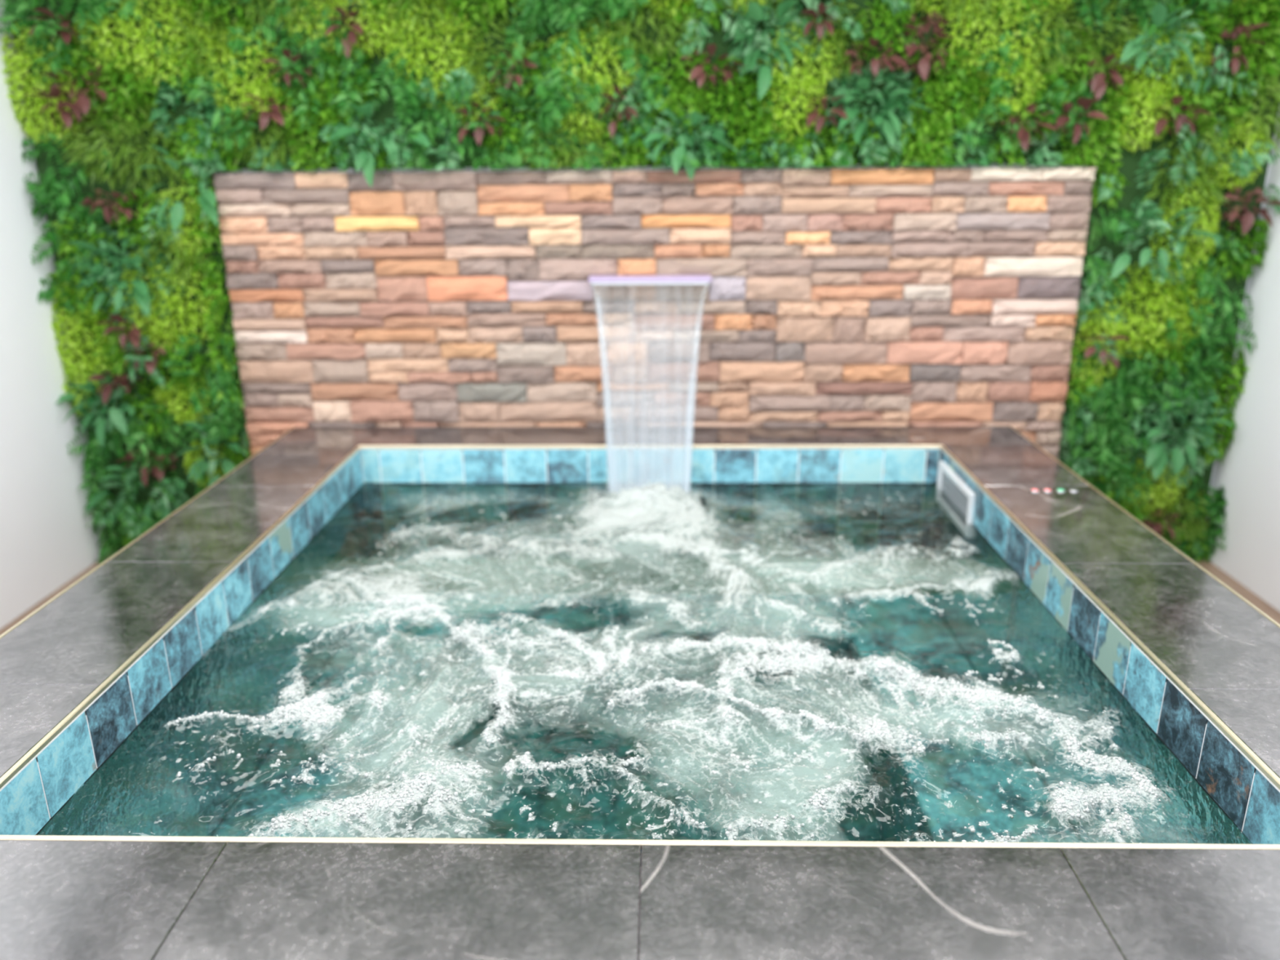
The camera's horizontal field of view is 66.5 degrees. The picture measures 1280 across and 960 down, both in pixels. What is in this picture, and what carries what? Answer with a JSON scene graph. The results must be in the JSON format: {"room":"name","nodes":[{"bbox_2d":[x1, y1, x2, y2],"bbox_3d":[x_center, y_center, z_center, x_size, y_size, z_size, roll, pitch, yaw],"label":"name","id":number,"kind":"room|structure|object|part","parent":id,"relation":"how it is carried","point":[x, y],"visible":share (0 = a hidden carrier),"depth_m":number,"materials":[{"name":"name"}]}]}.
{"room":"indoor spa pool","nodes":[
{"label":"indoor spa pool","id":0,"kind":"room"},
{"bbox_2d":[0,0,106,629],"bbox_3d":[-2.266,0.064,0.614,0.112,2.664,6.436,0,18,1],"label":"wall","id":1,"kind":"structure","parent":0,"point":[46,542],"depth_m":3.44,"materials":[{"name":"white paint"}]},
{"bbox_2d":[0,551,1279,635],"bbox_3d":[-0.028,1.304,0.910,4.352,0.093,6.324,0,18,1],"label":"floor","id":2,"kind":"structure","parent":0,"point":[1232,583],"depth_m":3.53,"materials":[{"name":"brown wood"}]},
{"bbox_2d":[0,426,1279,959],"bbox_3d":[0.013,0.675,2.524,2.691,0.980,2.687,0,18,1],"label":"pool","id":3,"kind":"object","parent":2,"relation":"on","point":[1197,661],"visible":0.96,"depth_m":2.35,"materials":[{"name":"grey tile"}]},
{"bbox_3d":[-1.331,0.221,2.405,0.008,0.021,2.687,0,18,1],"label":"trim","id":4,"kind":"part","parent":3,"relation":"part of","materials":[{"name":"beige metal"}]},
{"bbox_3d":[-1.005,0.205,2.429,0.010,0.010,2.084,0,18,1],"label":"edge trim","id":5,"kind":"part","parent":3,"relation":"part of","materials":[{"name":"beige metal"}]},
{"bbox_3d":[-0.010,0.527,1.411,2.041,0.010,0.010,0,18,1],"label":"edge trim","id":6,"kind":"part","parent":3,"relation":"part of","materials":[{"name":"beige metal"}]},
{"bbox_2d":[37,482,1252,844],"bbox_3d":[0.013,0.671,2.558,2.018,0.844,2.082,0,18,1],"label":"water","id":7,"kind":"object","parent":3,"relation":"on","point":[182,771],"visible":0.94,"depth_m":2.17,"materials":[{"name":"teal liquid"}]},
{"bbox_2d":[569,478,715,511],"bbox_3d":[0.021,-0.283,3.278,0.507,0.679,0.581,0,18,1],"label":"foam","id":8,"kind":"object","parent":7,"relation":"on","point":[637,478],"visible":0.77,"depth_m":3.23,"materials":[{"name":"liquid"}]},
{"bbox_3d":[0.030,-0.116,3.404,2.041,0.010,0.010,0,18,1],"label":"edge trim","id":9,"kind":"part","parent":3,"relation":"part of","materials":[{"name":"beige metal"}]},
{"bbox_3d":[1.025,0.205,2.387,0.010,0.010,2.084,0,18,1],"label":"edge trim","id":10,"kind":"part","parent":3,"relation":"part of","materials":[{"name":"beige metal"}]},
{"bbox_3d":[1.351,0.221,2.350,0.008,0.021,2.687,0,18,1],"label":"trim","id":11,"kind":"part","parent":3,"relation":"part of","materials":[{"name":"beige metal"}]},
{"bbox_2d":[217,104,1279,493],"bbox_3d":[0.026,-0.906,3.577,4.352,2.664,0.112,0,18,1],"label":"wall","id":12,"kind":"structure","parent":0,"point":[992,166],"depth_m":3.46,"materials":[{"name":"white paint"}]},
{"bbox_2d":[0,0,1279,564],"bbox_3d":[-0.002,-0.825,3.425,4.388,2.688,0.229,0,18,1],"label":"wall","id":13,"kind":"structure","parent":12,"relation":"attached to","point":[133,107],"depth_m":3.34,"materials":[{"name":"green plant"}]},
{"bbox_2d":[23,86,84,129],"bbox_3d":[-1.978,-1.269,3.331,0.151,0.142,0.148,0,18,1],"label":"plant","id":14,"kind":"object","parent":13,"relation":"on","point":[64,111],"depth_m":3.34,"materials":[{"name":"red plant"}]},
{"bbox_2d":[26,8,86,44],"bbox_3d":[-1.942,-1.504,3.249,0.142,0.114,0.160,0,18,1],"label":"plant","id":15,"kind":"object","parent":13,"relation":"on","point":[60,26],"depth_m":3.26,"materials":[{"name":"green plant"}]},
{"bbox_2d":[40,63,118,121],"bbox_3d":[-1.907,-1.319,3.323,0.261,0.194,0.149,0,18,1],"label":"plant","id":16,"kind":"object","parent":13,"relation":"on","point":[76,92],"depth_m":3.33,"materials":[{"name":"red plant"}]},
{"bbox_2d":[55,365,155,448],"bbox_3d":[-2.007,-0.274,3.640,0.368,0.306,0.191,0,18,1],"label":"plant","id":17,"kind":"object","parent":13,"relation":"on","point":[117,404],"depth_m":3.66,"materials":[{"name":"green plant"}]},
{"bbox_2d":[87,368,141,404],"bbox_3d":[-1.944,-0.352,3.637,0.146,0.135,0.146,0,18,1],"label":"plant","id":18,"kind":"object","parent":13,"relation":"on","point":[118,388],"depth_m":3.65,"materials":[{"name":"red plant"}]},
{"bbox_2d":[79,189,151,224],"bbox_3d":[-1.858,-0.961,3.434,0.255,0.123,0.141,0,18,1],"label":"plant","id":19,"kind":"object","parent":13,"relation":"on","point":[99,206],"depth_m":3.46,"materials":[{"name":"red plant"}]},
{"bbox_2d":[94,314,151,349],"bbox_3d":[-1.876,-0.550,3.555,0.167,0.153,0.153,0,18,1],"label":"plant","id":20,"kind":"object","parent":13,"relation":"on","point":[122,331],"depth_m":3.58,"materials":[{"name":"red plant"}]},
{"bbox_2d":[67,224,191,329],"bbox_3d":[-1.852,-0.705,3.507,0.440,0.407,0.172,0,18,1],"label":"plant","id":21,"kind":"object","parent":13,"relation":"on","point":[123,277],"depth_m":3.52,"materials":[{"name":"green plant"}]},
{"bbox_2d":[117,334,171,374],"bbox_3d":[-1.825,-0.463,3.590,0.185,0.134,0.132,0,18,1],"label":"plant","id":22,"kind":"object","parent":13,"relation":"on","point":[151,353],"depth_m":3.60,"materials":[{"name":"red plant"}]},
{"bbox_2d":[123,334,165,389],"bbox_3d":[-1.820,-0.429,3.570,0.126,0.197,0.148,-13,22,-34],"label":"plant","id":23,"kind":"object","parent":13,"relation":"on","point":[150,362],"depth_m":3.60,"materials":[{"name":"green plant"}]},
{"bbox_2d":[116,440,177,486],"bbox_3d":[-1.876,-0.059,3.728,0.213,0.155,0.149,0,18,1],"label":"plant","id":24,"kind":"object","parent":13,"relation":"on","point":[151,461],"depth_m":3.73,"materials":[{"name":"red plant"}]},
{"bbox_2d":[85,458,214,537],"bbox_3d":[-1.883,0.090,3.752,0.569,0.348,0.170,0,18,1],"label":"plant","id":25,"kind":"object","parent":13,"relation":"on","point":[131,496],"depth_m":3.76,"materials":[{"name":"green plant"}]},
{"bbox_2d":[137,144,222,247],"bbox_3d":[-1.600,-0.980,3.382,0.300,0.344,0.180,0,18,1],"label":"plant","id":26,"kind":"object","parent":13,"relation":"on","point":[167,225],"depth_m":3.42,"materials":[{"name":"green plant"}]},
{"bbox_2d":[149,72,229,156],"bbox_3d":[-1.559,-1.258,3.351,0.275,0.299,0.119,0,18,1],"label":"plant","id":27,"kind":"object","parent":13,"relation":"on","point":[188,110],"depth_m":3.37,"materials":[{"name":"green plant"}]},
{"bbox_2d":[177,136,229,189],"bbox_3d":[-1.513,-1.103,3.402,0.189,0.178,0.106,0,18,1],"label":"plant","id":28,"kind":"object","parent":13,"relation":"on","point":[213,151],"depth_m":3.39,"materials":[{"name":"green plant"}]},
{"bbox_2d":[172,413,249,486],"bbox_3d":[-1.599,-0.074,3.683,0.282,0.344,0.182,0,18,1],"label":"plant","id":29,"kind":"object","parent":13,"relation":"on","point":[216,444],"depth_m":3.71,"materials":[{"name":"green plant"}]},
{"bbox_2d":[240,93,293,130],"bbox_3d":[-1.273,-1.254,3.325,0.143,0.135,0.156,0,18,1],"label":"plant","id":30,"kind":"object","parent":13,"relation":"on","point":[265,112],"depth_m":3.33,"materials":[{"name":"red plant"}]},
{"bbox_2d":[248,135,296,171],"bbox_3d":[-1.274,-1.134,3.388,0.172,0.118,0.104,0,18,1],"label":"plant","id":31,"kind":"object","parent":13,"relation":"on","point":[269,153],"depth_m":3.39,"materials":[{"name":"green plant"}]},
{"bbox_2d":[261,48,312,92],"bbox_3d":[-1.174,-1.374,3.284,0.159,0.139,0.148,0,18,1],"label":"plant","id":32,"kind":"object","parent":13,"relation":"on","point":[291,68],"depth_m":3.30,"materials":[{"name":"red plant"}]},
{"bbox_2d":[324,3,370,58],"bbox_3d":[-0.969,-1.491,3.242,0.126,0.177,0.160,0,18,1],"label":"plant","id":33,"kind":"object","parent":13,"relation":"on","point":[348,24],"depth_m":3.25,"materials":[{"name":"red plant"}]},
{"bbox_2d":[343,0,367,15],"bbox_3d":[-0.940,-1.687,3.183,0.342,0.329,0.105,2,18,8],"label":"plant","id":34,"kind":"object","parent":13,"relation":"on","point":[351,7],"depth_m":3.25,"materials":[{"name":"green plant"}]},
{"bbox_2d":[316,102,430,187],"bbox_3d":[-0.898,-1.138,3.325,0.389,0.276,0.183,0,18,1],"label":"plant","id":35,"kind":"object","parent":13,"relation":"on","point":[369,137],"depth_m":3.35,"materials":[{"name":"green plant"}]},
{"bbox_2d":[422,121,464,169],"bbox_3d":[-0.668,-1.143,3.336,0.119,0.159,0.142,6,19,18],"label":"plant","id":36,"kind":"object","parent":13,"relation":"on","point":[442,142],"depth_m":3.37,"materials":[{"name":"green plant"}]},
{"bbox_2d":[417,66,500,130],"bbox_3d":[-0.607,-1.279,3.295,0.270,0.219,0.120,0,18,1],"label":"plant","id":37,"kind":"object","parent":13,"relation":"on","point":[477,117],"depth_m":3.31,"materials":[{"name":"green plant"}]},
{"bbox_2d":[456,102,505,145],"bbox_3d":[-0.541,-1.215,3.325,0.182,0.148,0.153,0,18,1],"label":"plant","id":38,"kind":"object","parent":13,"relation":"on","point":[484,123],"depth_m":3.33,"materials":[{"name":"red plant"}]},
{"bbox_2d":[489,48,537,92],"bbox_3d":[-0.426,-1.370,3.279,0.177,0.134,0.129,0,18,1],"label":"plant","id":39,"kind":"object","parent":13,"relation":"on","point":[511,70],"depth_m":3.28,"materials":[{"name":"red plant"}]},
{"bbox_2d":[598,79,640,137],"bbox_3d":[-0.064,-1.256,3.304,0.171,0.190,0.152,0,18,1],"label":"plant","id":40,"kind":"object","parent":13,"relation":"on","point":[619,100],"depth_m":3.31,"materials":[{"name":"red plant"}]},
{"bbox_2d":[597,70,684,160],"bbox_3d":[0.002,-1.239,3.326,0.299,0.293,0.118,0,18,1],"label":"plant","id":41,"kind":"object","parent":13,"relation":"on","point":[622,135],"depth_m":3.32,"materials":[{"name":"green plant"}]},
{"bbox_2d":[649,122,682,168],"bbox_3d":[0.075,-1.144,3.343,0.180,0.148,0.106,0,18,1],"label":"plant","id":42,"kind":"object","parent":13,"relation":"on","point":[668,135],"depth_m":3.34,"materials":[{"name":"green plant"}]},
{"bbox_2d":[638,105,739,181],"bbox_3d":[0.160,-1.143,3.313,0.355,0.248,0.196,0,18,1],"label":"plant","id":43,"kind":"object","parent":13,"relation":"on","point":[689,137],"depth_m":3.34,"materials":[{"name":"green plant"}]},
{"bbox_2d":[680,43,746,90],"bbox_3d":[0.243,-1.369,3.256,0.224,0.152,0.146,0,18,1],"label":"plant","id":44,"kind":"object","parent":13,"relation":"on","point":[703,66],"depth_m":3.28,"materials":[{"name":"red plant"}]},
{"bbox_2d":[675,0,753,56],"bbox_3d":[0.243,-1.513,3.206,0.227,0.235,0.153,-9,20,-25],"label":"plant","id":45,"kind":"object","parent":13,"relation":"on","point":[690,9],"depth_m":3.23,"materials":[{"name":"green plant"}]},
{"bbox_2d":[733,131,782,168],"bbox_3d":[0.406,-1.134,3.350,0.168,0.121,0.085,5,19,17],"label":"plant","id":46,"kind":"object","parent":13,"relation":"on","point":[756,149],"depth_m":3.35,"materials":[{"name":"green plant"}]},
{"bbox_2d":[720,0,814,101],"bbox_3d":[0.426,-1.430,3.218,0.309,0.341,0.188,0,18,1],"label":"plant","id":47,"kind":"object","parent":13,"relation":"on","point":[767,46],"depth_m":3.25,"materials":[{"name":"green plant"}]},
{"bbox_2d":[767,130,824,168],"bbox_3d":[0.531,-1.131,3.325,0.153,0.129,0.131,-14,22,-36],"label":"plant","id":48,"kind":"object","parent":13,"relation":"on","point":[784,146],"depth_m":3.35,"materials":[{"name":"green plant"}]},
{"bbox_2d":[772,0,850,48],"bbox_3d":[0.576,-1.571,3.208,0.283,0.281,0.115,0,18,1],"label":"plant","id":49,"kind":"object","parent":13,"relation":"on","point":[827,24],"depth_m":3.22,"materials":[{"name":"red plant"}]},
{"bbox_2d":[800,2,837,41],"bbox_3d":[0.577,-1.506,3.211,0.128,0.116,0.134,0,18,1],"label":"plant","id":50,"kind":"object","parent":13,"relation":"on","point":[818,20],"depth_m":3.22,"materials":[{"name":"red plant"}]},
{"bbox_2d":[804,95,847,133],"bbox_3d":[0.623,-1.235,3.300,0.138,0.127,0.144,0,18,1],"label":"plant","id":51,"kind":"object","parent":13,"relation":"on","point":[823,114],"depth_m":3.31,"materials":[{"name":"red plant"}]},
{"bbox_2d":[801,0,911,63],"bbox_3d":[0.711,-1.541,3.184,0.357,0.337,0.153,0,18,1],"label":"plant","id":52,"kind":"object","parent":13,"relation":"on","point":[833,31],"depth_m":3.24,"materials":[{"name":"green plant"}]},
{"bbox_2d":[829,132,903,167],"bbox_3d":[0.760,-1.126,3.317,0.240,0.120,0.124,-7,19,-20],"label":"plant","id":53,"kind":"object","parent":13,"relation":"on","point":[872,147],"depth_m":3.33,"materials":[{"name":"green plant"}]},
{"bbox_2d":[844,37,907,79],"bbox_3d":[0.774,-1.397,3.236,0.211,0.132,0.157,0,18,1],"label":"plant","id":54,"kind":"object","parent":13,"relation":"on","point":[864,58],"depth_m":3.27,"materials":[{"name":"red plant"}]},
{"bbox_2d":[822,62,933,161],"bbox_3d":[0.796,-1.233,3.277,0.360,0.323,0.184,0,18,1],"label":"plant","id":55,"kind":"object","parent":13,"relation":"on","point":[873,111],"depth_m":3.31,"materials":[{"name":"green plant"}]},
{"bbox_2d":[893,12,951,86],"bbox_3d":[0.940,-1.425,3.228,0.212,0.237,0.147,0,18,1],"label":"plant","id":56,"kind":"object","parent":13,"relation":"on","point":[922,41],"depth_m":3.25,"materials":[{"name":"red plant"}]},
{"bbox_2d":[951,130,992,166],"bbox_3d":[1.135,-1.134,3.339,0.148,0.119,0.110,0,18,1],"label":"plant","id":57,"kind":"object","parent":13,"relation":"on","point":[967,147],"depth_m":3.34,"materials":[{"name":"green plant"}]},
{"bbox_2d":[992,102,1057,152],"bbox_3d":[1.307,-1.185,3.301,0.219,0.165,0.148,0,18,1],"label":"plant","id":58,"kind":"object","parent":13,"relation":"on","point":[1017,127],"depth_m":3.31,"materials":[{"name":"red plant"}]},
{"bbox_2d":[1016,129,1062,165],"bbox_3d":[1.395,-1.135,3.335,0.208,0.119,0.109,0,18,1],"label":"plant","id":59,"kind":"object","parent":13,"relation":"on","point":[1045,148],"depth_m":3.34,"materials":[{"name":"green plant"}]},
{"bbox_2d":[1061,396,1093,448],"bbox_3d":[1.645,-0.214,3.628,0.131,0.194,0.107,0,18,1],"label":"plant","id":60,"kind":"object","parent":13,"relation":"on","point":[1077,415],"depth_m":3.62,"materials":[{"name":"green plant"}]},
{"bbox_2d":[1059,439,1097,477],"bbox_3d":[1.654,-0.032,3.642,0.148,0.249,0.134,0,18,1],"label":"plant","id":61,"kind":"object","parent":13,"relation":"on","point":[1079,468],"depth_m":3.65,"materials":[{"name":"green plant"}]},
{"bbox_2d":[1053,97,1108,145],"bbox_3d":[1.465,-1.204,3.281,0.164,0.153,0.168,0,18,1],"label":"plant","id":62,"kind":"object","parent":13,"relation":"on","point":[1075,120],"depth_m":3.29,"materials":[{"name":"red plant"}]},
{"bbox_2d":[1075,266,1114,315],"bbox_3d":[1.648,-0.673,3.473,0.144,0.174,0.120,0,18,1],"label":"plant","id":63,"kind":"object","parent":13,"relation":"on","point":[1095,297],"depth_m":3.48,"materials":[{"name":"green plant"}]},
{"bbox_2d":[1077,299,1125,374],"bbox_3d":[1.659,-0.506,3.511,0.165,0.283,0.105,0,18,1],"label":"plant","id":64,"kind":"object","parent":13,"relation":"on","point":[1097,354],"depth_m":3.52,"materials":[{"name":"green plant"}]},
{"bbox_2d":[1081,324,1128,368],"bbox_3d":[1.663,-0.479,3.512,0.151,0.154,0.153,0,18,1],"label":"plant","id":65,"kind":"object","parent":13,"relation":"on","point":[1102,345],"depth_m":3.52,"materials":[{"name":"green plant"}]},
{"bbox_2d":[1075,53,1138,102],"bbox_3d":[1.551,-1.335,3.238,0.188,0.160,0.146,0,18,1],"label":"plant","id":66,"kind":"object","parent":13,"relation":"on","point":[1099,77],"depth_m":3.26,"materials":[{"name":"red plant"}]},
{"bbox_2d":[1097,149,1170,235],"bbox_3d":[1.697,-0.987,3.361,0.247,0.286,0.100,0,18,1],"label":"plant","id":67,"kind":"object","parent":13,"relation":"on","point":[1131,183],"depth_m":3.39,"materials":[{"name":"green plant"}]},
{"bbox_2d":[1084,208,1234,287],"bbox_3d":[1.823,-0.799,3.391,0.489,0.285,0.169,0,18,1],"label":"plant","id":68,"kind":"object","parent":13,"relation":"on","point":[1125,247],"depth_m":3.44,"materials":[{"name":"green plant"}]},
{"bbox_2d":[1140,502,1184,540],"bbox_3d":[1.990,0.165,3.720,0.175,0.154,0.144,0,18,1],"label":"plant","id":69,"kind":"object","parent":13,"relation":"on","point":[1164,519],"depth_m":3.73,"materials":[{"name":"red plant"}]},
{"bbox_2d":[1120,2,1204,79],"bbox_3d":[1.700,-1.422,3.183,0.290,0.226,0.169,0,18,1],"label":"plant","id":70,"kind":"object","parent":13,"relation":"on","point":[1158,40],"depth_m":3.21,"materials":[{"name":"green plant"}]},
{"bbox_2d":[1116,378,1236,488],"bbox_3d":[1.983,-0.149,3.602,0.425,0.448,0.184,0,18,1],"label":"plant","id":71,"kind":"object","parent":13,"relation":"on","point":[1169,430],"depth_m":3.62,"materials":[{"name":"green plant"}]},
{"bbox_2d":[1145,96,1213,136],"bbox_3d":[1.809,-1.217,3.271,0.184,0.127,0.145,0,18,1],"label":"plant","id":72,"kind":"object","parent":13,"relation":"on","point":[1166,116],"depth_m":3.29,"materials":[{"name":"green plant"}]},
{"bbox_2d":[1164,114,1229,191],"bbox_3d":[1.888,-1.107,3.299,0.218,0.261,0.145,0,18,1],"label":"plant","id":73,"kind":"object","parent":13,"relation":"on","point":[1195,144],"depth_m":3.33,"materials":[{"name":"green plant"}]},
{"bbox_2d":[1165,31,1258,97],"bbox_3d":[1.873,-1.365,3.212,0.298,0.217,0.146,0,18,1],"label":"plant","id":74,"kind":"object","parent":13,"relation":"on","point":[1208,64],"depth_m":3.24,"materials":[{"name":"green plant"}]},
{"bbox_2d":[1204,13,1270,76],"bbox_3d":[1.948,-1.416,3.207,0.160,0.225,0.148,0,18,1],"label":"plant","id":75,"kind":"object","parent":13,"relation":"on","point":[1230,48],"depth_m":3.22,"materials":[{"name":"green plant"}]},
{"bbox_2d":[1220,186,1279,235],"bbox_3d":[2.104,-0.926,3.362,0.174,0.163,0.148,0,18,1],"label":"plant","id":76,"kind":"object","parent":13,"relation":"on","point":[1240,206],"depth_m":3.40,"materials":[{"name":"red plant"}]},
{"bbox_2d":[1222,141,1279,215],"bbox_3d":[2.081,-1.019,3.317,0.217,0.254,0.137,0,18,1],"label":"plant","id":77,"kind":"object","parent":13,"relation":"on","point":[1256,160],"depth_m":3.33,"materials":[{"name":"green plant"}]},
{"bbox_2d":[212,167,1097,460],"bbox_3d":[0.040,-0.390,3.639,3.068,1.458,0.087,0,18,1],"label":"stone panel","id":78,"kind":"object","parent":12,"relation":"attached to","point":[881,296],"visible":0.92,"depth_m":3.52,"materials":[{"name":"brown stone"}]},
{"bbox_2d":[588,275,711,284],"bbox_3d":[0.036,-0.713,3.478,0.435,0.027,0.074,0,18,1],"label":"spout","id":79,"kind":"object","parent":78,"relation":"attached to","point":[593,279],"visible":1,"depth_m":3.45,"materials":[{"name":"silver metal"}]},
{"bbox_2d":[1201,114,1279,611],"bbox_3d":[2.197,0.063,0.523,0.112,2.664,6.436,0,18,1],"label":"wall","id":80,"kind":"structure","parent":0,"point":[1249,473],"depth_m":3.48,"materials":[{"name":"white paint"}]}
]}

